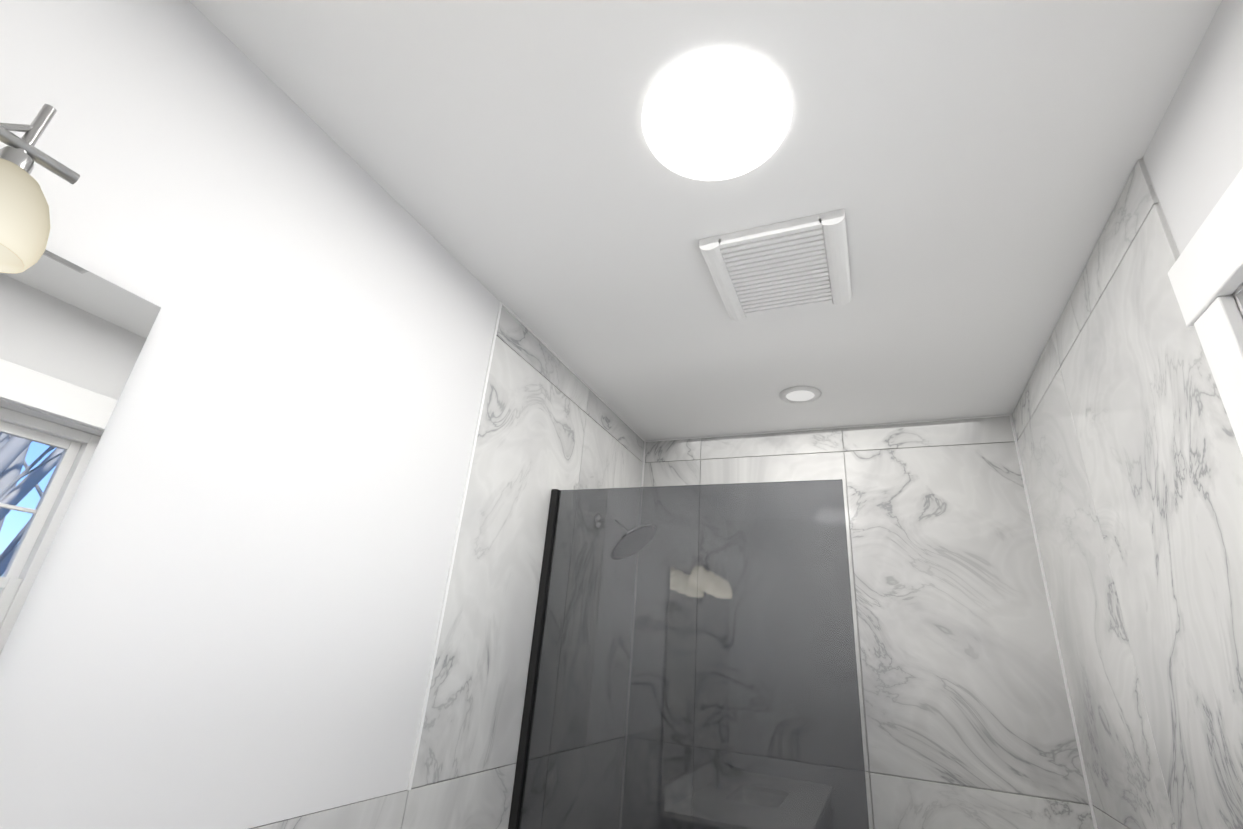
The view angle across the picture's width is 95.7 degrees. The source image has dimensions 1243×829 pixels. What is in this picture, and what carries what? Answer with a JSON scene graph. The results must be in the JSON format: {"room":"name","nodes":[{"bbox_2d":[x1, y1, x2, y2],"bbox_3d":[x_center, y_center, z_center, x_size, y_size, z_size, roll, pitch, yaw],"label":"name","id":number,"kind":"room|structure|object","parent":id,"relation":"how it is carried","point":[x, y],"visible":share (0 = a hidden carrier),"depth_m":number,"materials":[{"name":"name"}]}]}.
{"room":"bathroom","nodes":[
{"label":"bathroom","id":0,"kind":"room"},
{"bbox_2d":[189,0,1221,440],"bbox_3d":[0.161,-0.615,1.067,1.820,0.100,3.616,-5,-25,23],"label":"ceiling","id":1,"kind":"structure","parent":0,"point":[967,166],"depth_m":1.16,"materials":[{"name":"white paint"}]},
{"bbox_2d":[642,49,791,180],"bbox_3d":[0.177,-0.543,1.064,0.280,0.030,0.280,-5,-25,23],"label":"recessed light","id":2,"kind":"object","parent":1,"relation":"in","point":[715,115],"visible":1,"depth_m":1.03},
{"bbox_2d":[699,209,851,320],"bbox_3d":[0.404,-0.362,1.440,0.332,0.038,0.325,-5,-25,23],"label":"exhaust fan","id":3,"kind":"object","parent":1,"relation":"attached to","point":[798,263],"visible":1,"depth_m":1.39,"materials":[{"name":"white plastic"}]},
{"bbox_2d":[780,386,820,403],"bbox_3d":[0.672,-0.072,2.119,0.150,0.007,0.150,-5,-25,23],"label":"recessed light","id":4,"kind":"object","parent":1,"relation":"in","point":[800,394],"visible":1,"depth_m":2.11,"materials":[{"name":"white plastic"}]},
{"bbox_2d":[629,431,1088,826],"bbox_3d":[0.804,1.266,1.974,1.668,2.560,0.152,-5,-25,23],"label":"wall","id":5,"kind":"structure","parent":0,"point":[862,680],"depth_m":2.00,"materials":[{"name":"white tile"}]},
{"bbox_2d":[621,416,1093,828],"bbox_3d":[0.708,1.187,1.959,1.498,2.437,0.008,-5,-25,23],"label":"tiles","id":6,"kind":"structure","parent":5,"relation":"attached to","point":[962,678],"depth_m":2.04,"materials":[{"name":"stone"}]},
{"bbox_2d":[1143,0,1242,318],"bbox_3d":[0.824,0.540,0.239,0.160,2.560,3.294,-5,-25,23],"label":"wall","id":7,"kind":"structure","parent":0,"point":[1193,157],"depth_m":0.89,"materials":[{"name":"white paint"}]},
{"bbox_2d":[1012,159,1242,828],"bbox_3d":[0.758,0.500,0.310,0.008,2.437,3.237,-5,-25,23],"label":"tiles","id":8,"kind":"structure","parent":7,"relation":"attached to","point":[1131,456],"depth_m":1.19,"materials":[{"name":"stone"}]},
{"bbox_2d":[1168,167,1242,456],"bbox_3d":[0.761,0.136,0.259,0.190,1.290,1.080,-5,-25,23],"label":"window","id":9,"kind":"structure","parent":7,"relation":"in","point":[1205,273],"depth_m":0.85,"materials":[{"name":"white"}]},
{"bbox_3d":[-0.707,0.680,0.877,0.152,2.560,3.616,-5,-25,23],"label":"wall","id":10,"kind":"structure","parent":0,"visible":0},
{"bbox_2d":[0,0,499,828],"bbox_3d":[-0.819,-0.161,0.593,0.008,1.250,2.067,-5,-25,23],"label":"wall","id":11,"kind":"structure","parent":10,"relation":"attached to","point":[228,616],"depth_m":0.94,"materials":[{"name":"white paint"}]},
{"bbox_2d":[0,104,79,273],"bbox_3d":[-0.821,-0.378,0.418,0.161,0.206,0.656,-5,-25,23],"label":"sconce","id":12,"kind":"object","parent":11,"relation":"attached to","point":[24,222],"visible":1,"depth_m":0.63,"materials":[{"name":"grey metal"}]},
{"bbox_2d":[0,249,160,653],"bbox_3d":[-0.982,0.028,0.121,0.010,0.957,1.293,-5,-25,23],"label":"mirror","id":13,"kind":"object","parent":11,"relation":"attached to","point":[73,337],"visible":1,"depth_m":0.72,"materials":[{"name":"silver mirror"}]},
{"bbox_2d":[249,306,643,828],"bbox_3d":[-0.627,0.621,0.874,0.008,2.437,3.283,-5,-25,23],"label":"tiles","id":14,"kind":"object","parent":10,"relation":"attached to","point":[549,421],"visible":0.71,"depth_m":1.65,"materials":[{"name":"stone"}]},
{"bbox_2d":[594,514,657,559],"bbox_3d":[0.013,0.453,2.100,0.241,0.174,0.204,-5,-25,23],"label":"shower head","id":15,"kind":"object","parent":14,"relation":"attached to","point":[623,540],"depth_m":2.08},
{"bbox_2d":[407,302,1097,828],"bbox_3d":[0.467,0.915,1.460,1.492,2.362,1.224,-5,-25,23],"label":"trim","id":16,"kind":"structure","parent":14,"relation":"attached to","point":[501,304],"depth_m":1.76,"materials":[{"name":"white"}]},
{"bbox_2d":[414,158,1179,787],"bbox_3d":[0.061,0.556,0.583,1.508,2.439,3.286,-5,-25,23],"label":"trim","id":17,"kind":"structure","parent":10,"relation":"attached to","point":[1178,254],"depth_m":1.03,"materials":[{"name":"white"}]},
{"bbox_3d":[-0.035,1.733,0.082,1.820,0.114,3.616,-5,-25,23],"label":"floor","id":18,"kind":"structure","parent":0,"visible":0},
{"bbox_3d":[-0.030,1.678,0.107,1.496,0.006,3.296,-5,-25,23],"label":"floor","id":19,"kind":"structure","parent":18,"relation":"on","visible":0},
{"bbox_3d":[0.452,2.115,1.158,1.488,0.076,0.818,-5,-25,23],"label":"shower tray","id":20,"kind":"object","parent":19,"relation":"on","visible":0},
{"bbox_2d":[508,479,868,828],"bbox_3d":[0.114,1.088,1.341,0.903,1.900,0.026,-5,-25,23],"label":"glass","id":21,"kind":"object","parent":20,"relation":"on","point":[526,739],"visible":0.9,"depth_m":1.51,"materials":[{"name":"grey glass"}]}
]}

